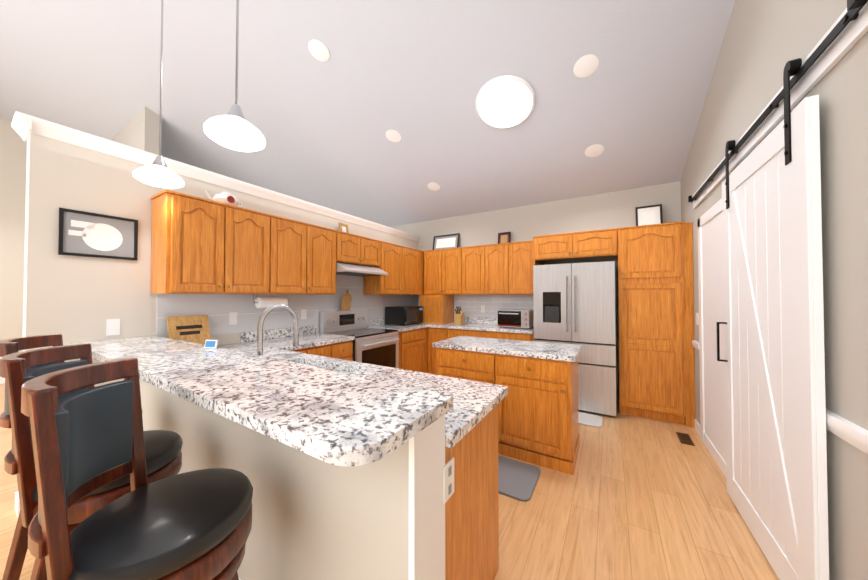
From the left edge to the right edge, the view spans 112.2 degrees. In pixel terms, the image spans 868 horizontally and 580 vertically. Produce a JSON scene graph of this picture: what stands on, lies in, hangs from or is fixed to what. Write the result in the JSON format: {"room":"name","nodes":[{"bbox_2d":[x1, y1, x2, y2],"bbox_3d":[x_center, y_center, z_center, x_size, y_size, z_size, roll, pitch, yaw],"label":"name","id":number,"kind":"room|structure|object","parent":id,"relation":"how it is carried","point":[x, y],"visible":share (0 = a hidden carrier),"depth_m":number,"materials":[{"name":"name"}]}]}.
{"room":"kitchen","nodes":[
{"label":"kitchen","id":0,"kind":"room"},
{"bbox_2d":[0,117,26,357],"bbox_3d":[-6.626,-1.213,5.105,0.150,5.358,7.750,-1,-1,31],"label":"wall","id":1,"kind":"structure","parent":0,"point":[13,153],"depth_m":4.69,"materials":[{"name":"beige paint"}]},
{"bbox_2d":[0,377,4,383],"bbox_3d":[-6.594,1.414,4.955,0.014,0.100,7.600,-1,-1,31],"label":"baseboard","id":2,"kind":"structure","parent":1,"relation":"attached to","point":[2,380],"depth_m":4.60,"materials":[{"name":"white"}]},
{"bbox_2d":[111,106,159,154],"bbox_3d":[-5.067,-0.504,4.676,2.950,3.926,0.150,-1,-1,31],"label":"wall","id":3,"kind":"structure","parent":0,"point":[140,130],"depth_m":3.97,"materials":[{"name":"grey paint"}]},
{"bbox_2d":[22,133,417,386],"bbox_3d":[-1.516,0.194,3.772,0.150,2.500,4.400,-1,-1,31],"label":"wall","id":4,"kind":"structure","parent":0,"point":[70,299],"depth_m":2.09,"materials":[{"name":"beige paint"}]},
{"bbox_2d":[15,499,19,516],"bbox_3d":[-2.474,1.366,2.010,0.013,0.100,0.454,-1,-1,31],"label":"baseboard","id":5,"kind":"structure","parent":4,"relation":"attached to","point":[17,503],"depth_m":1.83,"materials":[{"name":"white wood"}]},
{"bbox_2d":[58,208,137,259],"bbox_3d":[-2.420,-0.400,2.120,0.020,0.315,0.380,-1,-1,31],"label":"picture","id":6,"kind":"object","parent":4,"relation":"attached to","point":[85,234],"visible":1,"depth_m":2.10,"materials":[{"name":"black plastic"}]},
{"bbox_2d":[106,319,119,335],"bbox_3d":[-2.391,0.268,2.174,0.005,0.120,0.070,-1,-1,31],"label":"outlet","id":7,"kind":"object","parent":4,"relation":"attached to","point":[112,326],"depth_m":2.17,"materials":[{"name":"white plastic"}]},
{"bbox_2d":[150,189,277,293],"bbox_3d":[-1.920,-0.363,2.618,0.342,0.778,0.830,-1,-1,31],"label":"upper cabinet","id":8,"kind":"object","parent":4,"relation":"attached to","point":[199,245],"depth_m":2.41,"materials":[{"name":"brown wood"}]},
{"bbox_2d":[204,190,241,206],"bbox_3d":[-1.914,-0.835,2.658,0.197,0.165,0.308,-1,-1,31],"label":"decor","id":9,"kind":"object","parent":8,"relation":"on","point":[225,197],"visible":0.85,"depth_m":2.60,"materials":[{"name":"white ceramic"}]},
{"bbox_2d":[253,294,288,307],"bbox_3d":[-1.688,0.104,3.036,0.116,0.142,0.368,-1,-1,31],"label":"paper towel holder","id":10,"kind":"object","parent":8,"relation":"attached to","point":[263,302],"visible":0.96,"depth_m":2.96,"materials":[{"name":"white paper"}]},
{"bbox_2d":[11,111,419,240],"bbox_3d":[-1.531,-1.031,3.767,0.266,0.090,4.458,-1,-1,31],"label":"crown molding","id":11,"kind":"structure","parent":4,"relation":"attached to","point":[23,126],"depth_m":2.43,"materials":[{"name":"white wood"}]},
{"bbox_2d":[229,312,236,324],"bbox_3d":[-1.968,0.269,2.858,0.004,0.120,0.070,-1,-1,31],"label":"outlet","id":12,"kind":"object","parent":4,"relation":"attached to","point":[233,315],"depth_m":2.86,"materials":[{"name":"white plastic"}]},
{"bbox_2d":[157,274,417,337],"bbox_3d":[-1.289,0.041,3.997,0.008,0.781,3.765,-1,-1,31],"label":"tile backsplash","id":13,"kind":"structure","parent":4,"relation":"attached to","point":[217,309],"depth_m":3.14,"materials":[{"name":"white tile"}]},
{"bbox_2d":[301,309,306,318],"bbox_3d":[-1.569,0.280,3.517,0.004,0.120,0.070,-1,-1,31],"label":"outlet","id":14,"kind":"object","parent":4,"relation":"attached to","point":[303,311],"depth_m":3.52,"materials":[{"name":"white plastic"}]},
{"bbox_2d":[278,216,337,293],"bbox_3d":[-1.546,-0.353,3.237,0.342,0.778,0.860,-1,-1,31],"label":"upper cabinet","id":15,"kind":"object","parent":4,"relation":"attached to","point":[307,253],"depth_m":3.17,"materials":[{"name":"brown wood"}]},
{"bbox_2d":[240,318,384,342],"bbox_3d":[-1.121,0.487,4.247,0.022,0.099,3.122,-1,-1,31],"label":"backsplash","id":16,"kind":"structure","parent":4,"relation":"attached to","point":[271,334],"depth_m":3.28,"materials":[{"name":"white stone"}]},
{"bbox_2d":[338,231,381,268],"bbox_3d":[-1.116,-0.542,3.951,0.342,0.378,0.797,-1,-1,31],"label":"upper cabinet","id":17,"kind":"object","parent":4,"relation":"attached to","point":[352,249],"depth_m":3.84,"materials":[{"name":"brown wood"}]},
{"bbox_2d":[339,222,348,232],"bbox_3d":[-1.227,-0.828,3.982,0.050,0.190,0.150,-1,-1,31],"label":"frame","id":18,"kind":"object","parent":17,"relation":"on","point":[343,227],"visible":0.5,"depth_m":3.98,"materials":[{"name":"brown wood"}]},
{"bbox_2d":[336,262,387,275],"bbox_3d":[-1.053,-0.286,3.909,0.490,0.128,0.770,-1,-1,31],"label":"range hood","id":19,"kind":"object","parent":4,"relation":"attached to","point":[351,269],"visible":0.73,"depth_m":3.75,"materials":[{"name":"silver metal"}]},
{"bbox_2d":[364,241,417,294],"bbox_3d":[-0.660,-0.330,4.701,0.342,0.778,0.956,-1,-1,31],"label":"upper cabinet","id":20,"kind":"object","parent":4,"relation":"attached to","point":[400,263],"depth_m":4.50,"materials":[{"name":"brown wood"}]},
{"bbox_2d":[418,250,423,294],"bbox_3d":[-0.300,-0.320,5.296,0.342,0.778,0.542,-1,-1,31],"label":"upper cabinet","id":21,"kind":"object","parent":4,"relation":"attached to","point":[420,253],"depth_m":5.12,"materials":[{"name":"brown wood"}]},
{"bbox_2d":[0,0,734,226],"bbox_3d":[-2.720,-2.642,2.764,9.280,2.638,7.750,-1,-1,31],"label":"ceiling","id":22,"kind":"structure","parent":0,"point":[417,75],"depth_m":3.14,"materials":[{"name":"grey paint"}]},
{"bbox_2d":[133,0,183,188],"bbox_3d":[-2.008,-1.727,2.149,0.276,1.905,0.276,-1,-1,31],"label":"pendant light","id":23,"kind":"object","parent":22,"relation":"hanging from","point":[158,173],"visible":1,"depth_m":2.11,"materials":[{"name":"white glass"}]},
{"bbox_2d":[203,0,265,151],"bbox_3d":[-1.059,-1.736,1.575,0.276,1.905,0.276,-1,-1,31],"label":"pendant light","id":24,"kind":"object","parent":22,"relation":"hanging from","point":[233,129],"visible":1,"depth_m":1.52,"materials":[{"name":"white glass"}]},
{"bbox_2d":[308,39,329,61],"bbox_3d":[-1.105,-2.309,2.802,0.199,0.067,0.189,0,-1,25],"label":"recessed light","id":25,"kind":"object","parent":22,"relation":"in","point":[318,50],"depth_m":2.79,"materials":[{"name":"white"}]},
{"bbox_2d":[386,129,400,141],"bbox_3d":[-0.510,-1.948,3.664,0.199,0.067,0.189,0,-1,25],"label":"recessed light","id":26,"kind":"object","parent":22,"relation":"in","point":[392,135],"depth_m":3.65,"materials":[{"name":"white plastic"}]},
{"bbox_2d":[427,182,439,190],"bbox_3d":[-0.003,-1.612,4.497,0.199,0.067,0.189,0,-1,25],"label":"recessed light","id":27,"kind":"object","parent":22,"relation":"in","point":[433,186],"depth_m":4.49,"materials":[{"name":"white plastic"}]},
{"bbox_2d":[476,75,534,128],"bbox_3d":[0.728,-1.918,3.005,0.600,0.216,0.570,-1,-1,31],"label":"flush ceiling light","id":28,"kind":"object","parent":22,"relation":"attached to","point":[505,101],"visible":1,"depth_m":2.92,"materials":[{"name":"white glass"}]},
{"bbox_2d":[573,54,598,77],"bbox_3d":[1.330,-1.966,2.551,0.199,0.067,0.189,0,-1,25],"label":"recessed light","id":29,"kind":"object","parent":22,"relation":"in","point":[586,65],"depth_m":2.54,"materials":[{"name":"white"}]},
{"bbox_2d":[585,144,603,156],"bbox_3d":[1.859,-1.626,3.382,0.199,0.067,0.189,0,-1,25],"label":"recessed light","id":30,"kind":"object","parent":22,"relation":"in","point":[595,150],"depth_m":3.37,"materials":[{"name":"white plastic"}]},
{"bbox_2d":[0,383,778,579],"bbox_3d":[-2.686,1.477,2.706,9.330,0.100,7.800,-1,-1,31],"label":"floor","id":31,"kind":"structure","parent":0,"point":[632,497],"depth_m":1.82,"materials":[{"name":"laminate"}]},
{"bbox_2d":[0,334,142,579],"bbox_3d":[-1.820,0.822,1.511,0.510,1.178,0.517,-1,-1,31],"label":"stool","id":32,"kind":"object","parent":31,"relation":"on","point":[16,557],"visible":0.25,"depth_m":1.31,"materials":[{"name":"brown wood"}]},
{"bbox_2d":[0,343,182,579],"bbox_3d":[-1.298,0.816,1.176,0.521,1.178,0.521,-1,-1,31],"label":"stool","id":33,"kind":"object","parent":31,"relation":"on","point":[163,453],"visible":0.4,"depth_m":1.01,"materials":[{"name":"brown wood"}]},
{"bbox_2d":[21,357,252,579],"bbox_3d":[-0.793,0.811,0.871,0.523,1.178,0.523,-1,-1,31],"label":"stool","id":34,"kind":"object","parent":31,"relation":"on","point":[194,525],"visible":1,"depth_m":0.80,"materials":[{"name":"black leather"}]},
{"bbox_2d":[70,304,507,579],"bbox_3d":[-1.044,0.744,1.749,2.737,1.334,1.081,-1,-1,31],"label":"peninsula bar","id":35,"kind":"object","parent":31,"relation":"on","point":[352,470],"visible":0.98,"depth_m":1.07,"materials":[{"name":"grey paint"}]},
{"bbox_2d":[167,315,210,344],"bbox_3d":[-2.084,0.359,2.489,0.100,0.293,0.280,-1,-1,31],"label":"sign board","id":36,"kind":"object","parent":35,"relation":"on","point":[194,329],"visible":0.81,"depth_m":2.49,"materials":[{"name":"brown wood"}]},
{"bbox_2d":[204,340,218,347],"bbox_3d":[-1.357,0.323,1.776,0.075,0.051,0.024,0,-1,6],"label":"smart display","id":37,"kind":"object","parent":35,"relation":"on","point":[211,343],"visible":1,"depth_m":1.77,"materials":[{"name":"white"}]},
{"bbox_2d":[257,304,298,356],"bbox_3d":[-0.912,0.287,1.733,0.109,0.420,0.265,-1,-1,31],"label":"faucet","id":38,"kind":"object","parent":35,"relation":"on","point":[277,306],"depth_m":1.71,"materials":[{"name":"silver metal"}]},
{"bbox_2d":[296,348,315,354],"bbox_3d":[-1.573,0.992,2.903,0.632,0.875,0.368,-1,-1,31],"label":"base cabinet","id":39,"kind":"object","parent":31,"relation":"on","point":[312,351],"depth_m":2.87,"materials":[{"name":"brown wood"}]},
{"bbox_2d":[316,344,339,358],"bbox_3d":[-1.432,0.996,3.136,0.632,0.875,0.424,-1,-1,31],"label":"base cabinet","id":40,"kind":"object","parent":31,"relation":"on","point":[327,350],"depth_m":3.08,"materials":[{"name":"brown wood"}]},
{"bbox_2d":[244,332,353,351],"bbox_3d":[-1.427,0.539,3.137,0.647,0.040,0.908,-1,-1,31],"label":"countertop","id":41,"kind":"structure","parent":40,"relation":"on","point":[314,339],"depth_m":3.05,"materials":[{"name":"white stone"}]},
{"bbox_2d":[340,340,352,360],"bbox_3d":[-1.292,1.000,3.367,0.632,0.875,0.363,-1,-1,31],"label":"base cabinet","id":42,"kind":"object","parent":31,"relation":"on","point":[346,349],"depth_m":3.29,"materials":[{"name":"brown wood"}]},
{"bbox_2d":[319,309,398,368],"bbox_3d":[-0.942,0.855,3.824,0.728,1.180,0.764,-1,-1,31],"label":"range","id":43,"kind":"object","parent":31,"relation":"on","point":[377,346],"visible":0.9,"depth_m":3.75,"materials":[{"name":"grey metal"}]},
{"bbox_2d":[341,290,351,310],"bbox_3d":[-1.194,0.124,3.988,0.060,0.288,0.160,-1,-1,31],"label":"cutting board","id":44,"kind":"object","parent":43,"relation":"on","point":[346,301],"visible":1,"depth_m":3.98,"materials":[{"name":"brown wood"}]},
{"bbox_2d":[397,328,423,372],"bbox_3d":[-0.609,1.018,4.497,0.632,0.875,0.725,-1,-1,31],"label":"base cabinet","id":45,"kind":"object","parent":31,"relation":"on","point":[417,352],"depth_m":4.37,"materials":[{"name":"brown wood"}]},
{"bbox_2d":[372,323,433,331],"bbox_3d":[-0.412,0.566,4.814,0.647,0.040,1.459,-1,-1,31],"label":"countertop","id":46,"kind":"structure","parent":45,"relation":"on","point":[407,328],"depth_m":4.44,"materials":[{"name":"white stone"}]},
{"bbox_2d":[385,306,422,325],"bbox_3d":[-0.487,0.400,4.830,0.394,0.291,0.520,-1,-1,31],"label":"countertop microwave","id":47,"kind":"object","parent":46,"relation":"on","point":[401,315],"visible":1,"depth_m":4.64,"materials":[{"name":"black plastic"}]},
{"bbox_2d":[419,295,453,323],"bbox_3d":[0.050,0.309,5.117,0.465,0.482,0.415,-1,-1,31],"label":"appliance garage","id":48,"kind":"object","parent":46,"relation":"on","point":[438,309],"visible":0.81,"depth_m":4.94,"materials":[{"name":"brown wood"}]},
{"bbox_2d":[432,328,451,374],"bbox_3d":[0.234,1.025,4.899,0.441,0.875,0.632,-1,-1,31],"label":"base cabinet","id":49,"kind":"object","parent":31,"relation":"on","point":[438,334],"depth_m":4.66,"materials":[{"name":"brown wood"}]},
{"bbox_2d":[428,320,533,335],"bbox_3d":[0.777,0.562,4.569,1.641,0.040,0.648,-1,-1,31],"label":"countertop","id":50,"kind":"structure","parent":49,"relation":"on","point":[471,327],"depth_m":4.31,"materials":[{"name":"white stone"}]},
{"bbox_2d":[455,306,464,324],"bbox_3d":[0.420,0.397,4.787,0.110,0.295,0.195,-1,-1,31],"label":"knife block","id":51,"kind":"object","parent":50,"relation":"on","point":[459,317],"visible":1,"depth_m":4.73,"materials":[{"name":"brown wood"}]},
{"bbox_2d":[497,309,533,328],"bbox_3d":[1.215,0.407,4.332,0.460,0.261,0.409,-1,-1,31],"label":"toaster oven","id":52,"kind":"object","parent":50,"relation":"on","point":[519,318],"visible":0.98,"depth_m":4.19,"materials":[{"name":"silver metal"}]},
{"bbox_2d":[432,344,503,454],"bbox_3d":[0.451,0.994,2.952,0.672,0.876,0.585,-1,-1,31],"label":"base cabinet","id":53,"kind":"object","parent":31,"relation":"on","point":[462,363],"depth_m":2.66,"materials":[{"name":"brown wood"}]},
{"bbox_2d":[452,328,491,337],"bbox_3d":[0.643,1.021,4.652,0.763,0.875,0.632,-1,-1,31],"label":"base cabinet","id":54,"kind":"object","parent":31,"relation":"on","point":[456,332],"depth_m":4.37,"materials":[{"name":"brown wood"}]},
{"bbox_2d":[492,332,533,340],"bbox_3d":[1.171,1.015,4.333,0.729,0.875,0.632,-1,-1,31],"label":"base cabinet","id":55,"kind":"object","parent":31,"relation":"on","point":[523,336],"depth_m":4.01,"materials":[{"name":"brown wood"}]},
{"bbox_2d":[498,455,539,500],"bbox_3d":[0.401,1.412,2.333,0.800,0.017,0.445,-1,-1,31],"label":"floor mat","id":56,"kind":"object","parent":31,"relation":"on","point":[517,480],"visible":0.44,"depth_m":2.18,"materials":[{"name":"grey fabric"}]},
{"bbox_2d":[504,352,579,474],"bbox_3d":[0.920,0.989,2.668,0.672,0.876,0.585,-1,-1,31],"label":"base cabinet","id":57,"kind":"object","parent":31,"relation":"on","point":[538,420],"depth_m":2.38,"materials":[{"name":"brown wood"}]},
{"bbox_2d":[436,336,581,363],"bbox_3d":[0.692,0.534,2.828,1.280,0.040,0.620,-1,-1,31],"label":"countertop","id":58,"kind":"structure","parent":57,"relation":"on","point":[522,348],"depth_m":2.69,"materials":[{"name":"white stone"}]},
{"bbox_2d":[533,261,616,415],"bbox_3d":[1.841,0.557,3.810,0.900,1.775,0.811,-1,-1,31],"label":"refrigerator","id":59,"kind":"object","parent":31,"relation":"on","point":[573,303],"visible":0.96,"depth_m":3.44,"materials":[{"name":"grey metal"}]},
{"bbox_2d":[578,412,602,427],"bbox_3d":[1.557,1.429,3.336,0.640,0.014,0.330,-1,-1,31],"label":"area rug","id":60,"kind":"object","parent":31,"relation":"on","point":[592,420],"visible":0.35,"depth_m":3.22,"materials":[{"name":"white"}]},
{"bbox_2d":[533,221,694,427],"bbox_3d":[2.178,0.354,3.720,1.631,2.178,0.655,-1,-1,31],"label":"pantry cabinet","id":61,"kind":"object","parent":31,"relation":"on","point":[656,354],"visible":0.98,"depth_m":3.24,"materials":[{"name":"brown wood"}]},
{"bbox_2d":[635,204,662,225],"bbox_3d":[2.683,-0.906,3.641,0.270,0.336,0.088,-1,-1,31],"label":"frame","id":62,"kind":"object","parent":61,"relation":"on","point":[649,215],"visible":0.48,"depth_m":3.65,"materials":[{"name":"black"}]},
{"bbox_2d":[676,432,694,445],"bbox_3d":[2.424,1.425,2.818,0.100,0.007,0.260,-1,-1,31],"label":"floor vent","id":63,"kind":"object","parent":31,"relation":"in","point":[684,438],"visible":1,"depth_m":2.81,"materials":[{"name":"brown metal"}]},
{"bbox_2d":[391,181,680,398],"bbox_3d":[-0.732,0.054,5.960,9.330,2.850,0.150,-1,-1,31],"label":"wall","id":64,"kind":"structure","parent":0,"point":[611,210],"depth_m":4.32,"materials":[{"name":"grey paint"}]},
{"bbox_2d":[418,295,533,317],"bbox_3d":[0.670,0.257,5.016,2.282,0.382,0.008,-1,-1,31],"label":"tile backsplash","id":65,"kind":"structure","parent":64,"relation":"attached to","point":[470,305],"depth_m":4.86,"materials":[{"name":"white tile"}]},
{"bbox_2d":[424,240,533,294],"bbox_3d":[0.724,-0.329,4.774,1.935,0.778,0.375,-1,-1,31],"label":"upper cabinet","id":66,"kind":"object","parent":64,"relation":"attached to","point":[500,269],"visible":0.98,"depth_m":4.58,"materials":[{"name":"brown wood"}]},
{"bbox_2d":[433,233,459,249],"bbox_3d":[0.209,-0.862,5.221,0.520,0.298,0.070,-1,-1,31],"label":"frame","id":67,"kind":"object","parent":66,"relation":"on","point":[446,241],"visible":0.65,"depth_m":5.21,"materials":[{"name":"black"}]},
{"bbox_2d":[498,232,510,243],"bbox_3d":[1.121,-0.831,4.660,0.200,0.220,0.056,-1,-1,31],"label":"frame","id":68,"kind":"object","parent":66,"relation":"on","point":[504,237],"visible":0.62,"depth_m":4.66,"materials":[{"name":"black wood"}]},
{"bbox_2d":[481,305,484,312],"bbox_3d":[0.824,0.303,4.914,0.070,0.120,0.004,-1,-1,31],"label":"outlet","id":69,"kind":"object","parent":64,"relation":"attached to","point":[482,306],"depth_m":4.91,"materials":[{"name":"white plastic"}]},
{"bbox_2d":[454,316,533,327],"bbox_3d":[0.662,0.499,5.006,2.288,0.099,0.022,-1,-1,31],"label":"backsplash","id":70,"kind":"structure","parent":64,"relation":"attached to","point":[468,320],"depth_m":4.92,"materials":[{"name":"white stone"}]},
{"bbox_2d":[681,0,867,579],"bbox_3d":[1.185,-1.290,0.379,0.150,5.358,7.750,-1,-1,31],"label":"wall","id":71,"kind":"structure","parent":0,"point":[764,42],"depth_m":1.16,"materials":[{"name":"grey paint"}]},
{"bbox_2d":[696,313,698,324],"bbox_3d":[2.664,0.281,2.949,0.005,0.120,0.080,-1,-1,31],"label":"outlet","id":72,"kind":"object","parent":71,"relation":"attached to","point":[697,314],"depth_m":2.93,"materials":[{"name":"white plastic"}]},
{"bbox_2d":[694,419,725,476],"bbox_3d":[0.915,1.334,0.050,0.014,0.100,6.980,-1,-1,31],"label":"baseboard","id":73,"kind":"structure","parent":71,"relation":"attached to","point":[716,456],"depth_m":2.50,"materials":[{"name":"white wood"}]},
{"bbox_2d":[697,198,725,462],"bbox_3d":[2.306,0.357,2.369,0.018,2.130,1.080,-1,-1,31],"label":"door","id":74,"kind":"structure","parent":71,"relation":"attached to","point":[711,314],"depth_m":2.51,"materials":[{"name":"white wood"}]},
{"bbox_2d":[688,0,867,579],"bbox_3d":[1.978,0.202,1.927,0.118,2.425,2.500,-1,-1,31],"label":"barn door","id":75,"kind":"structure","parent":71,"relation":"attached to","point":[775,420],"depth_m":1.38,"materials":[{"name":"white painted wood"},{"name":"black metal"}]},
{"bbox_2d":[692,340,867,454],"bbox_3d":[0.909,0.504,0.067,0.028,0.080,6.980,-1,-1,31],"label":"trim","id":76,"kind":"structure","parent":71,"relation":"attached to","point":[853,434],"depth_m":1.06,"materials":[{"name":"white"}]}
]}

